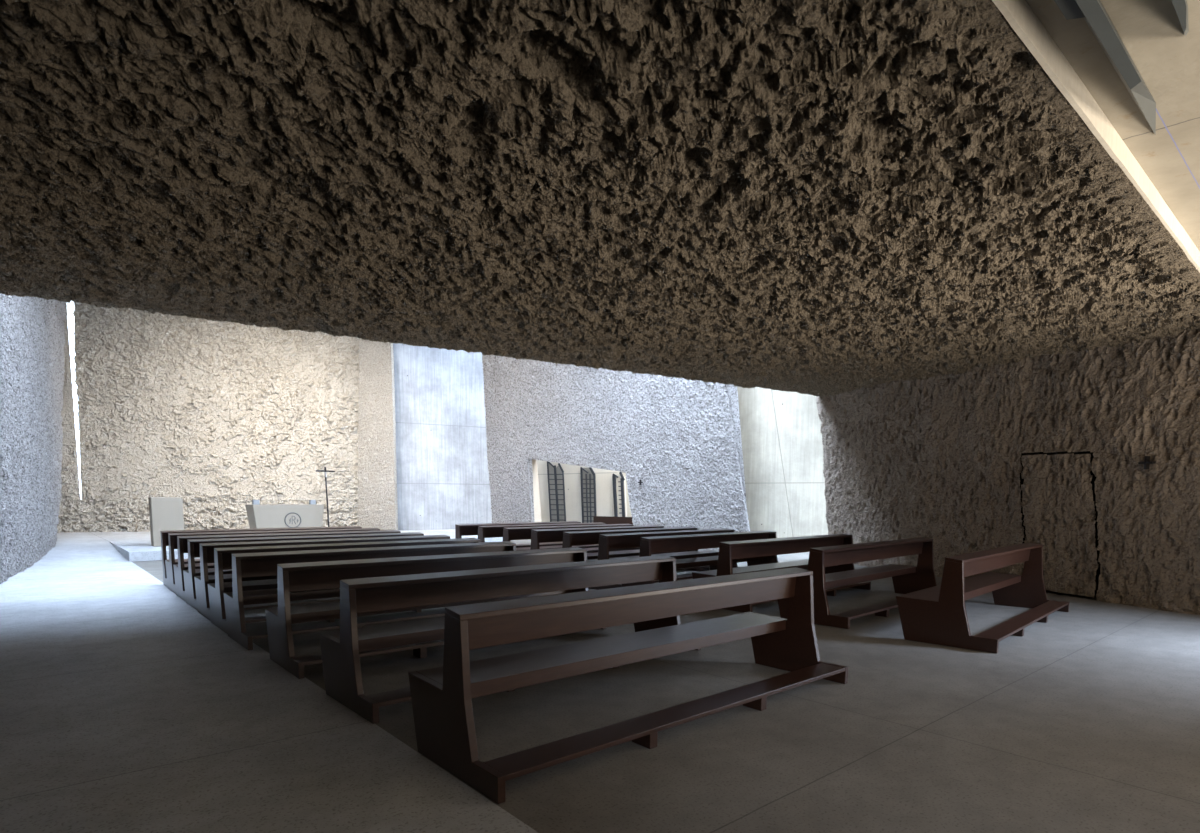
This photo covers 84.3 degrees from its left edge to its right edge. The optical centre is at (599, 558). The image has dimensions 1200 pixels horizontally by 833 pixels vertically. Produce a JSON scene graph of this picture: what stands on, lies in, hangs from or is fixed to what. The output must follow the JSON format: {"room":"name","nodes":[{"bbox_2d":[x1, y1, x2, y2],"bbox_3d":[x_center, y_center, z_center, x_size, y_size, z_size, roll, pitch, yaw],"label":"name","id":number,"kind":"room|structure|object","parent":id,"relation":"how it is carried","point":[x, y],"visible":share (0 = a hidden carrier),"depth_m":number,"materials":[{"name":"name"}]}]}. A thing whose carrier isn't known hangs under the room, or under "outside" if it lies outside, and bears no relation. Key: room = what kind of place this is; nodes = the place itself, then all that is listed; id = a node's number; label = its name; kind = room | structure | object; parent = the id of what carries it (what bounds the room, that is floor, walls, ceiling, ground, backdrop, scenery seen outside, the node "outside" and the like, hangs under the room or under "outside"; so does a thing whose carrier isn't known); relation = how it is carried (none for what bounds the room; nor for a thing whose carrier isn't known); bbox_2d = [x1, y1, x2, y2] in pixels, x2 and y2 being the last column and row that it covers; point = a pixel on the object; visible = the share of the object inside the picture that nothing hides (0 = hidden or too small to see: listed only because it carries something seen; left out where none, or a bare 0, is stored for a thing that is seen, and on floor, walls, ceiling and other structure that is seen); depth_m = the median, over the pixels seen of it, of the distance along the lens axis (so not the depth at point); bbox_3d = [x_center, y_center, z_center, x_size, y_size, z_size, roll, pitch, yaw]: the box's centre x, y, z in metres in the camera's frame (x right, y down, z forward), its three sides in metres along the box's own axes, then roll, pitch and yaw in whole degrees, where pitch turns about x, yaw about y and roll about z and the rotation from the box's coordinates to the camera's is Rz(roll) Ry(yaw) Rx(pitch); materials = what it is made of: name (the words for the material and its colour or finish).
{"room":"house of worship","nodes":[
{"label":"house of worship","id":0,"kind":"room"},
{"bbox_2d":[0,294,66,583],"bbox_3d":[-12.931,-3.995,14.265,1.342,8.000,15.585,-3,6,-33],"label":"wall","id":1,"kind":"structure","parent":0,"point":[32,339],"depth_m":13.50,"materials":[{"name":"grey stone"}]},
{"bbox_2d":[67,301,73,315],"bbox_3d":[-8.711,-8.830,21.202,34.481,0.400,16.000,-2,6,-28],"label":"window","id":2,"kind":"structure","parent":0,"point":[70,306],"depth_m":23.54,"materials":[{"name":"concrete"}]},
{"bbox_2d":[33,541,128,565],"bbox_3d":[-15.894,0.138,11.693,12.036,0.202,4.309,-4,7,-40],"label":"ramp","id":3,"kind":"object","parent":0,"point":[77,552],"visible":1,"depth_m":14.73,"materials":[{"name":"grey concrete"}]},
{"bbox_2d":[56,532,106,542],"bbox_3d":[-18.898,-0.373,17.077,9.500,0.204,7.816,-4,7,-40],"label":"floor","id":4,"kind":"structure","parent":0,"point":[73,537],"depth_m":18.34,"materials":[{"name":"grey concrete"}]},
{"bbox_2d":[57,302,358,532],"bbox_3d":[-15.769,-4.763,21.883,15.889,7.900,0.688,-2,6,-20],"label":"wall","id":5,"kind":"structure","parent":0,"point":[218,417],"depth_m":22.59,"materials":[{"name":"stone"}]},
{"bbox_2d":[357,338,397,529],"bbox_3d":[-8.099,-4.897,23.790,1.743,7.900,0.194,2,6,22],"label":"wall pier","id":6,"kind":"object","parent":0,"point":[377,506],"visible":0.85,"depth_m":23.73,"materials":[{"name":"stone"}]},
{"bbox_2d":[393,343,491,530],"bbox_3d":[-5.368,-5.038,25.473,5.671,7.900,0.400,-2,6,-27],"label":"wall","id":7,"kind":"structure","parent":0,"point":[442,462],"depth_m":24.95,"materials":[{"name":"grey concrete"}]},
{"bbox_2d":[537,460,631,522],"bbox_3d":[2.698,-2.944,22.289,13.264,4.600,0.300,4,7,37],"label":"wall","id":8,"kind":"structure","parent":0,"point":[572,477],"depth_m":24.87,"materials":[{"name":"white paint"}]},
{"bbox_2d":[547,461,565,521],"bbox_3d":[-1.659,-2.486,25.406,0.955,2.584,0.075,4,7,37],"label":"window","id":9,"kind":"structure","parent":8,"relation":"in","point":[556,486],"depth_m":25.39,"materials":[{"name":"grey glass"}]},
{"bbox_2d":[580,467,596,522],"bbox_3d":[-0.415,-2.267,24.478,0.754,2.259,0.075,4,7,37],"label":"window","id":10,"kind":"structure","parent":8,"relation":"in","point":[588,478],"depth_m":24.48,"materials":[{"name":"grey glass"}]},
{"bbox_2d":[612,472,625,516],"bbox_3d":[0.695,-2.099,23.647,0.612,2.019,0.075,4,7,37],"label":"window","id":11,"kind":"structure","parent":8,"relation":"in","point":[619,492],"depth_m":23.64,"materials":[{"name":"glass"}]},
{"bbox_2d":[0,0,1199,395],"bbox_3d":[-1.685,-3.002,6.693,19.294,0.712,19.187,0,5,0],"label":"ceiling","id":12,"kind":"structure","parent":0,"point":[813,197],"depth_m":4.71,"materials":[{"name":"concrete"}]},
{"bbox_2d":[992,0,1199,272],"bbox_3d":[1.507,-2.424,2.656,17.000,0.221,0.025,-4,7,-40],"label":"trim","id":13,"kind":"structure","parent":12,"relation":"attached to","point":[1020,16],"depth_m":3.63,"materials":[{"name":"concrete"}]},
{"bbox_2d":[0,539,1199,832],"bbox_3d":[-7.587,0.405,12.028,48.000,0.304,52.000,-4,7,-40],"label":"floor","id":14,"kind":"structure","parent":0,"point":[1087,720],"depth_m":3.97,"materials":[{"name":"concrete"}]},
{"bbox_2d":[160,526,361,586],"bbox_3d":[-5.526,-0.086,11.200,3.110,0.849,0.492,-4,7,-40],"label":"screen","id":15,"kind":"object","parent":14,"relation":"on","point":[164,534],"visible":0.29,"depth_m":10.65,"materials":[{"name":"brown wood"}]},
{"bbox_2d":[165,528,379,593],"bbox_3d":[-5.107,-0.037,10.690,3.110,0.849,0.923,-4,7,-40],"label":"pew","id":16,"kind":"object","parent":14,"relation":"on","point":[172,537],"visible":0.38,"depth_m":9.93,"materials":[{"name":"brown wood"}]},
{"bbox_2d":[173,530,400,600],"bbox_3d":[-4.547,0.028,10.017,3.110,0.849,0.923,-4,7,-40],"label":"pew","id":17,"kind":"object","parent":14,"relation":"on","point":[182,544],"visible":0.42,"depth_m":9.25,"materials":[{"name":"brown wood"}]},
{"bbox_2d":[90,529,502,561],"bbox_3d":[-8.755,-0.726,21.448,11.820,0.205,9.915,-4,7,-40],"label":"platform","id":18,"kind":"object","parent":14,"relation":"on","point":[134,546],"visible":0.23,"depth_m":17.13,"materials":[{"name":"grey concrete"}]},
{"bbox_2d":[149,497,183,546],"bbox_3d":[-10.301,-0.887,15.751,0.630,1.145,0.420,-4,7,-40],"label":"ambo","id":19,"kind":"object","parent":18,"relation":"on","point":[165,513],"visible":0.76,"depth_m":15.55,"materials":[{"name":"stone"}]},
{"bbox_2d":[245,504,323,528],"bbox_3d":[-8.619,-1.011,18.178,1.798,0.965,0.837,-4,7,-40],"label":"altar","id":20,"kind":"object","parent":18,"relation":"on","point":[262,515],"visible":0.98,"depth_m":17.80,"materials":[{"name":"stone"}]},
{"bbox_2d":[252,500,259,504],"bbox_3d":[-9.048,-1.490,17.412,0.150,0.125,0.150,-4,7,-40],"label":"block","id":21,"kind":"object","parent":20,"relation":"on","point":[254,502],"visible":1,"depth_m":17.36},
{"bbox_2d":[309,500,315,504],"bbox_3d":[-7.961,-1.569,18.338,0.150,0.125,0.150,-4,7,-40],"label":"block","id":22,"kind":"object","parent":20,"relation":"on","point":[311,502],"visible":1,"depth_m":18.28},
{"bbox_2d":[316,467,334,526],"bbox_3d":[-7.524,-1.526,18.241,0.427,1.991,0.359,0,5,0],"label":"processional cross","id":23,"kind":"object","parent":18,"relation":"on","point":[324,470],"visible":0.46,"depth_m":18.19,"materials":[{"name":"black metal"}]},
{"bbox_2d":[183,532,423,609],"bbox_3d":[-3.988,0.093,9.344,3.110,0.849,0.923,-4,7,-40],"label":"pew","id":24,"kind":"object","parent":14,"relation":"on","point":[193,544],"visible":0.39,"depth_m":8.57,"materials":[{"name":"brown wood"}]},
{"bbox_2d":[194,535,449,620],"bbox_3d":[-3.428,0.158,8.671,3.110,0.849,0.923,-4,7,-40],"label":"pew","id":25,"kind":"object","parent":14,"relation":"on","point":[206,549],"visible":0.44,"depth_m":7.93,"materials":[{"name":"brown wood"}]},
{"bbox_2d":[208,538,485,633],"bbox_3d":[-2.869,0.223,7.998,3.110,0.849,0.923,-4,7,-40],"label":"pew","id":26,"kind":"object","parent":14,"relation":"on","point":[222,557],"visible":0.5,"depth_m":7.25,"materials":[{"name":"brown wood"}]},
{"bbox_2d":[224,541,515,649],"bbox_3d":[-2.309,0.288,7.325,3.110,0.849,0.923,-4,7,-40],"label":"pew","id":27,"kind":"object","parent":14,"relation":"on","point":[244,565],"visible":0.54,"depth_m":6.65,"materials":[{"name":"brown wood"}]},
{"bbox_2d":[265,547,605,678],"bbox_3d":[-1.418,0.380,6.388,3.110,0.849,0.923,-4,7,-40],"label":"pew","id":28,"kind":"object","parent":14,"relation":"on","point":[291,577],"visible":0.59,"depth_m":5.74,"materials":[{"name":"brown wood"}]},
{"bbox_2d":[319,555,700,723],"bbox_3d":[-0.536,0.474,5.411,3.110,0.849,0.923,-4,7,-41],"label":"pew","id":29,"kind":"object","parent":14,"relation":"on","point":[340,649],"visible":0.64,"depth_m":4.79,"materials":[{"name":"brown wood"}]},
{"bbox_2d":[455,521,580,537],"bbox_3d":[-1.576,-0.353,14.325,3.233,0.849,0.492,-5,7,-43],"label":"pew","id":30,"kind":"object","parent":14,"relation":"on","point":[461,530],"visible":0.23,"depth_m":13.62,"materials":[{"name":"brown wood"}]},
{"bbox_2d":[478,522,605,547],"bbox_3d":[-1.142,-0.303,13.808,3.233,0.849,0.923,-5,7,-43],"label":"pew","id":31,"kind":"object","parent":14,"relation":"on","point":[492,531],"visible":0.13,"depth_m":13.13,"materials":[{"name":"brown wood"}]},
{"bbox_2d":[503,524,633,550],"bbox_3d":[-0.561,-0.238,13.133,3.233,0.849,0.923,-5,7,-43],"label":"pew","id":32,"kind":"object","parent":14,"relation":"on","point":[510,533],"visible":0.24,"depth_m":12.48,"materials":[{"name":"brown wood"}]},
{"bbox_2d":[530,525,663,552],"bbox_3d":[0.020,-0.172,12.458,3.233,0.849,0.923,-5,7,-43],"label":"pew","id":33,"kind":"object","parent":14,"relation":"on","point":[538,536],"visible":0.34,"depth_m":11.74,"materials":[{"name":"brown wood"}]},
{"bbox_2d":[593,516,632,524],"bbox_3d":[0.357,-1.133,23.551,1.728,0.736,0.380,4,7,37],"label":"bench","id":34,"kind":"object","parent":14,"relation":"on","point":[604,519],"visible":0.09,"depth_m":23.64,"materials":[{"name":"brown wood"}]},
{"bbox_2d":[408,567,847,803],"bbox_3d":[0.412,0.578,4.342,3.110,0.849,0.923,-4,7,-41],"label":"pew","id":35,"kind":"object","parent":14,"relation":"on","point":[441,697],"visible":1,"depth_m":3.90,"materials":[{"name":"brown wood"}]},
{"bbox_2d":[562,527,709,570],"bbox_3d":[0.601,-0.107,11.784,3.233,0.849,0.923,-5,7,-43],"label":"pew","id":36,"kind":"object","parent":14,"relation":"on","point":[573,538],"visible":0.34,"depth_m":11.38,"materials":[{"name":"brown wood"}]},
{"bbox_2d":[587,528,737,589],"bbox_3d":[1.182,-0.042,11.109,3.233,0.849,0.923,-5,7,-43],"label":"pew","id":37,"kind":"object","parent":14,"relation":"on","point":[619,540],"visible":0.34,"depth_m":10.56,"materials":[{"name":"brown wood"}]},
{"bbox_2d":[622,530,777,586],"bbox_3d":[1.763,0.024,10.434,3.233,0.849,0.923,-5,7,-43],"label":"pew","id":38,"kind":"object","parent":14,"relation":"on","point":[648,545],"visible":0.37,"depth_m":10.24,"materials":[{"name":"brown wood"}]},
{"bbox_2d":[692,534,870,612],"bbox_3d":[2.704,0.117,9.473,3.233,0.849,0.923,-5,7,-43],"label":"pew","id":39,"kind":"object","parent":14,"relation":"on","point":[729,550],"visible":0.56,"depth_m":9.24,"materials":[{"name":"brown wood"}]},
{"bbox_2d":[777,537,936,628],"bbox_3d":[3.530,0.207,8.550,3.233,0.849,0.923,-5,7,-43],"label":"pew","id":40,"kind":"object","parent":14,"relation":"on","point":[906,579],"visible":0.7,"depth_m":8.28,"materials":[{"name":"brown wood"}]},
{"bbox_2d":[896,543,1068,652],"bbox_3d":[4.439,0.310,7.479,0.923,0.849,3.233,6,7,44],"label":"pew","id":41,"kind":"object","parent":14,"relation":"on","point":[937,615],"visible":1,"depth_m":6.72,"materials":[{"name":"brown wood"}]},
{"bbox_2d":[482,354,749,549],"bbox_3d":[0.021,-4.473,20.202,10.093,8.000,0.509,4,7,37],"label":"wall","id":42,"kind":"structure","parent":0,"point":[680,437],"depth_m":19.47,"materials":[{"name":"grey stone"}]},
{"bbox_2d":[532,459,630,521],"bbox_3d":[-0.536,-2.024,20.927,4.515,2.544,0.420,4,7,37],"label":"trim","id":43,"kind":"structure","parent":42,"relation":"attached to","point":[537,509],"depth_m":22.20,"materials":[{"name":"white paint"}]},
{"bbox_2d":[737,387,827,537],"bbox_3d":[5.263,-4.188,17.413,4.367,8.000,0.300,3,6,26],"label":"wall","id":44,"kind":"structure","parent":0,"point":[781,436],"depth_m":17.59,"materials":[{"name":"beige concrete"}]},
{"bbox_2d":[816,328,1199,614],"bbox_3d":[6.727,-1.724,10.925,0.696,4.300,10.258,-1,6,-17],"label":"wall","id":45,"kind":"structure","parent":0,"point":[936,458],"depth_m":10.34,"materials":[{"name":"stone"}]},
{"bbox_2d":[1021,453,1097,598],"bbox_3d":[7.056,-0.525,9.945,0.634,2.096,1.322,-1,6,-17],"label":"door","id":46,"kind":"structure","parent":45,"relation":"in","point":[1059,512],"depth_m":9.80,"materials":[{"name":"stone"}]},
{"bbox_2d":[1019,451,1099,597],"bbox_3d":[7.081,-0.683,9.925,0.100,2.414,1.949,-1,6,-17],"label":"trim","id":47,"kind":"structure","parent":45,"relation":"attached to","point":[1092,482],"depth_m":9.59,"materials":[{"name":"black metal"}]},
{"bbox_2d":[1138,456,1155,468],"bbox_3d":[7.106,-1.249,8.605,0.060,0.170,0.170,-1,6,-17],"label":"wall cross","id":48,"kind":"object","parent":45,"relation":"attached to","point":[1147,462],"visible":1,"depth_m":8.59,"materials":[{"name":"black metal"}]},
{"bbox_2d":[1025,0,1199,250],"bbox_3d":[9.239,-1.907,-1.355,23.500,1.236,16.220,-4,7,-40],"label":"ceiling","id":49,"kind":"structure","parent":0,"point":[1167,60],"depth_m":3.53,"materials":[{"name":"concrete"}]},
{"bbox_2d":[1054,0,1155,134],"bbox_3d":[2.521,-2.385,3.200,2.442,0.277,0.190,-4,7,-40],"label":"steel beam","id":50,"kind":"structure","parent":49,"relation":"attached to","point":[1093,12],"depth_m":2.92,"materials":[{"name":"grey metal"}]},
{"bbox_2d":[1172,0,1188,35],"bbox_3d":[2.482,-2.372,2.859,0.087,0.209,0.906,5,7,41],"label":"steel beam","id":51,"kind":"structure","parent":49,"relation":"attached to","point":[1181,6],"depth_m":2.75,"materials":[{"name":"grey metal"}]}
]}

